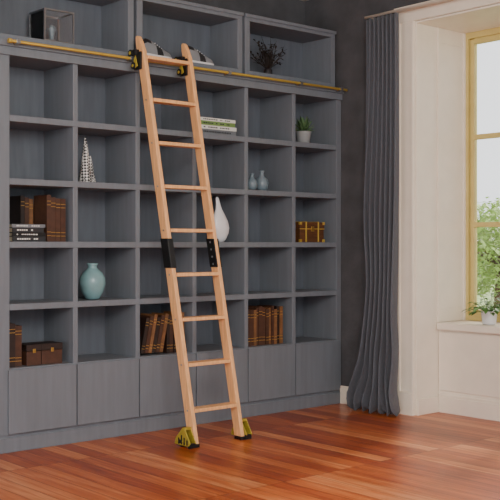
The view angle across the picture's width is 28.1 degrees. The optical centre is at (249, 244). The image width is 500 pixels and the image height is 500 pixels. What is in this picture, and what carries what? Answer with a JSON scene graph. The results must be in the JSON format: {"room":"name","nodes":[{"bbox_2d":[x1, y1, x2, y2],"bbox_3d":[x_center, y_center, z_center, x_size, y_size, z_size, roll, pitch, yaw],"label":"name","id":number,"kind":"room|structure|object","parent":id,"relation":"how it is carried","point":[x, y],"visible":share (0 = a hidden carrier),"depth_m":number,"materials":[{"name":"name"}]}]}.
{"room":"library","nodes":[
{"label":"library","id":0,"kind":"room"},
{"bbox_2d":[183,0,304,24],"bbox_3d":[-2.949,-0.365,5.144,8.800,3.150,0.200,0,0,-41],"label":"wall","id":1,"kind":"structure","parent":0,"point":[293,11],"depth_m":7.70,"materials":[{"name":"grey paint"}]},
{"bbox_2d":[0,403,499,499],"bbox_3d":[0.109,1.260,2.237,9.600,0.100,8.600,0,0,-41],"label":"floor","id":2,"kind":"structure","parent":0,"point":[339,451],"depth_m":5.54,"materials":[{"name":"brown wood"}]},
{"bbox_2d":[0,0,343,453],"bbox_3d":[-0.522,-0.212,6.831,2.918,2.844,0.420,0,0,-41],"label":"bookcase","id":3,"kind":"object","parent":2,"relation":"on","point":[103,387],"visible":0.91,"depth_m":6.67,"materials":[{"name":"grey paint"}]},
{"bbox_2d":[9,323,21,366],"bbox_3d":[-1.453,0.592,5.981,0.097,0.255,0.201,0,0,-41],"label":"books","id":4,"kind":"object","parent":3,"relation":"in","point":[15,331],"visible":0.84,"depth_m":5.92,"materials":[{"name":"leather"}]},
{"bbox_2d":[9,224,45,241],"bbox_3d":[-1.363,-0.072,5.992,0.223,0.102,0.161,0,0,-41],"label":"stacked books","id":5,"kind":"object","parent":3,"relation":"in","point":[17,232],"visible":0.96,"depth_m":5.93,"materials":[{"name":"grey paper"}]},
{"bbox_2d":[10,195,65,241],"bbox_3d":[-1.308,-0.162,6.161,0.222,0.282,0.300,0,0,-41],"label":"books","id":6,"kind":"object","parent":3,"relation":"in","point":[50,211],"visible":0.77,"depth_m":6.10,"materials":[{"name":"brown leather"}]},
{"bbox_2d":[22,341,62,365],"bbox_3d":[-1.281,0.657,6.075,0.244,0.124,0.150,0,0,-41],"label":"box","id":7,"kind":"object","parent":3,"relation":"on","point":[43,352],"visible":0.95,"depth_m":6.02,"materials":[{"name":"brown leather"}]},
{"bbox_2d":[29,7,74,43],"bbox_3d":[-1.226,-1.335,6.179,0.210,0.199,0.190,0,0,-41],"label":"cube","id":8,"kind":"object","parent":3,"relation":"on","point":[37,18],"visible":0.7,"depth_m":6.14,"materials":[{"name":"metal"}]},
{"bbox_2d":[79,136,95,181],"bbox_3d":[-1.020,-0.536,6.298,0.082,0.291,0.146,0,0,21],"label":"obelisk","id":9,"kind":"object","parent":3,"relation":"in","point":[86,169],"visible":0.81,"depth_m":6.25,"materials":[{"name":"ceramic"}]},
{"bbox_2d":[79,263,105,299],"bbox_3d":[-0.998,0.230,6.337,0.166,0.228,0.166,0,0,-41],"label":"vase","id":10,"kind":"object","parent":3,"relation":"on","point":[92,282],"visible":1,"depth_m":6.28,"materials":[{"name":"ceramic"}]},
{"bbox_2d":[143,38,171,58],"bbox_3d":[-0.631,-1.299,6.657,0.102,0.127,0.265,0,0,40],"label":"sneaker","id":11,"kind":"object","parent":3,"relation":"on","point":[152,49],"visible":0.6,"depth_m":6.61,"materials":[{"name":"grey fabric"}]},
{"bbox_2d":[140,311,183,353],"bbox_3d":[-0.631,0.585,6.677,0.358,0.269,0.173,0,0,-41],"label":"books","id":12,"kind":"object","parent":3,"relation":"in","point":[156,329],"visible":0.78,"depth_m":6.59,"materials":[{"name":"leather"}]},
{"bbox_2d":[7,38,347,91],"bbox_3d":[-0.336,-1.175,6.675,2.813,0.032,0.059,0,0,-41],"label":"ladder rail","id":13,"kind":"object","parent":3,"relation":"attached to","point":[9,40],"visible":1,"depth_m":6.47,"materials":[{"name":"gold metal"}]},
{"bbox_2d":[188,45,213,64],"bbox_3d":[-0.362,-1.299,6.896,0.268,0.127,0.108,0,0,-41],"label":"sneaker","id":14,"kind":"object","parent":3,"relation":"on","point":[197,57],"visible":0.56,"depth_m":6.86,"materials":[{"name":"grey fabric"}]},
{"bbox_2d":[200,117,236,135],"bbox_3d":[-0.272,-0.817,6.968,0.331,0.112,0.161,0,0,-41],"label":"stacked books","id":15,"kind":"object","parent":3,"relation":"in","point":[209,125],"visible":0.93,"depth_m":6.91,"materials":[{"name":"white paper"}]},
{"bbox_2d":[214,197,228,241],"bbox_3d":[-0.208,-0.178,6.985,0.148,0.315,0.089,0,0,-41],"label":"sculptural vase","id":16,"kind":"object","parent":3,"relation":"on","point":[221,222],"visible":0.84,"depth_m":6.95,"materials":[{"name":"ceramic"}]},
{"bbox_2d":[248,173,256,189],"bbox_3d":[0.015,-0.451,7.138,0.078,0.119,0.078,0,0,-41],"label":"bud vase","id":17,"kind":"object","parent":3,"relation":"in","point":[252,183],"visible":0.91,"depth_m":7.11,"materials":[{"name":"ceramic"}]},
{"bbox_2d":[256,171,267,189],"bbox_3d":[0.086,-0.465,7.254,0.097,0.147,0.097,0,0,-41],"label":"bud vase","id":18,"kind":"object","parent":3,"relation":"in","point":[262,182],"visible":0.84,"depth_m":7.22,"materials":[{"name":"ceramic"}]},
{"bbox_2d":[248,305,282,345],"bbox_3d":[0.058,0.580,7.270,0.339,0.278,0.172,0,0,-41],"label":"books","id":19,"kind":"object","parent":3,"relation":"in","point":[265,322],"visible":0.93,"depth_m":7.22,"materials":[{"name":"brown leather"}]},
{"bbox_2d":[250,36,286,73],"bbox_3d":[0.118,-1.388,7.340,0.337,0.304,0.239,0,0,-19],"label":"arrangement","id":20,"kind":"object","parent":3,"relation":"in","point":[269,57],"visible":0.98,"depth_m":7.32,"materials":[{"name":"black plant"}]},
{"bbox_2d":[296,116,313,142],"bbox_3d":[0.403,-0.866,7.514,0.179,0.211,0.172,0,0,-41],"label":"potted succulent","id":21,"kind":"object","parent":3,"relation":"on","point":[303,134],"visible":0.94,"depth_m":7.47,"materials":[{"name":"white ceramic"}]},
{"bbox_2d":[296,221,324,241],"bbox_3d":[0.415,-0.099,7.561,0.262,0.155,0.175,0,0,-41],"label":"trunk","id":22,"kind":"object","parent":3,"relation":"in","point":[306,231],"visible":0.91,"depth_m":7.49,"materials":[{"name":"brown wood"}]},
{"bbox_2d":[128,36,251,448],"bbox_3d":[-0.379,-0.052,6.276,0.557,2.525,0.574,0,0,-41],"label":"library ladder","id":23,"kind":"object","parent":2,"relation":"on","point":[187,436],"visible":1,"depth_m":6.23,"materials":[{"name":"brown wood"}]},
{"bbox_2d":[305,0,499,401],"bbox_3d":[3.372,-0.365,5.075,0.650,3.150,8.600,0,0,-41],"label":"wall","id":24,"kind":"structure","parent":0,"point":[345,17],"depth_m":7.57,"materials":[{"name":"grey paint"}]},
{"bbox_2d":[364,0,447,18],"bbox_3d":[1.669,-1.662,6.447,0.119,0.020,2.405,0,0,-41],"label":"curtain rod","id":25,"kind":"object","parent":24,"relation":"attached to","point":[435,1],"depth_m":7.02,"materials":[{"name":"silver metal"}]},
{"bbox_2d":[346,12,399,415],"bbox_3d":[0.892,-0.220,7.216,0.164,2.849,0.477,0,0,-41],"label":"curtain","id":26,"kind":"object","parent":25,"relation":"hanging from","point":[374,380],"visible":1,"depth_m":7.17,"materials":[{"name":"fabric"}]},
{"bbox_2d":[340,386,499,421],"bbox_3d":[3.378,1.143,4.750,0.268,0.135,7.900,0,0,-41],"label":"baseboard","id":27,"kind":"structure","parent":24,"relation":"attached to","point":[444,403],"depth_m":7.10,"materials":[{"name":"beige paint"}]},
{"bbox_2d":[394,0,499,415],"bbox_3d":[1.917,-0.245,6.676,0.645,2.910,1.946,0,0,-41],"label":"trim","id":28,"kind":"structure","parent":24,"relation":"attached to","point":[432,51],"depth_m":7.16,"materials":[{"name":"beige paint"}]},
{"bbox_2d":[437,320,499,333],"bbox_3d":[2.022,0.585,6.758,0.420,0.050,1.580,0,0,-41],"label":"window sill","id":29,"kind":"structure","parent":24,"relation":"attached to","point":[466,325],"depth_m":7.04,"materials":[{"name":"beige paint"}]},
{"bbox_2d":[463,293,499,324],"bbox_3d":[1.651,0.450,7.026,0.349,0.219,0.335,0,0,18],"label":"potted plant","id":30,"kind":"object","parent":29,"relation":"on","point":[489,314],"visible":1,"depth_m":6.99,"materials":[{"name":"green plant"}]},
{"bbox_2d":[466,27,499,321],"bbox_3d":[2.148,-0.509,6.879,0.070,2.134,1.600,0,0,-41],"label":"window","id":31,"kind":"structure","parent":24,"relation":"in","point":[473,39],"depth_m":7.43,"materials":[{"name":"yellow paint"}]},
{"label":"outside","id":32,"kind":"structure","parent":0,"visible":0},
{"bbox_2d":[477,271,495,307],"bbox_3d":[18.972,2.060,76.553,116.400,0.100,200.000,0,0,-41],"label":"ground","id":33,"kind":"structure","parent":32,"point":[487,293],"depth_m":37.57,"materials":[{"name":"green plant"}]},
{"bbox_2d":[477,197,499,307],"bbox_3d":[5.634,0.476,22.886,3.168,3.084,3.160,0,0,-41],"label":"tree","id":34,"kind":"object","parent":33,"relation":"on","point":[488,258],"visible":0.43,"depth_m":22.48,"materials":[{"name":"green plant"}]},
{"bbox_2d":[477,227,499,296],"bbox_3d":[5.795,0.493,29.581,4.031,3.052,4.080,0,0,-41],"label":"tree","id":35,"kind":"object","parent":33,"relation":"on","point":[478,289],"visible":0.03,"depth_m":28.95,"materials":[{"name":"green plant"}]},
{"bbox_2d":[478,204,499,285],"bbox_3d":[9.256,0.137,31.675,4.744,3.762,4.717,0,0,-41],"label":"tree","id":36,"kind":"object","parent":33,"relation":"on","point":[497,204],"visible":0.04,"depth_m":31.76,"materials":[{"name":"green plant"}]}
]}

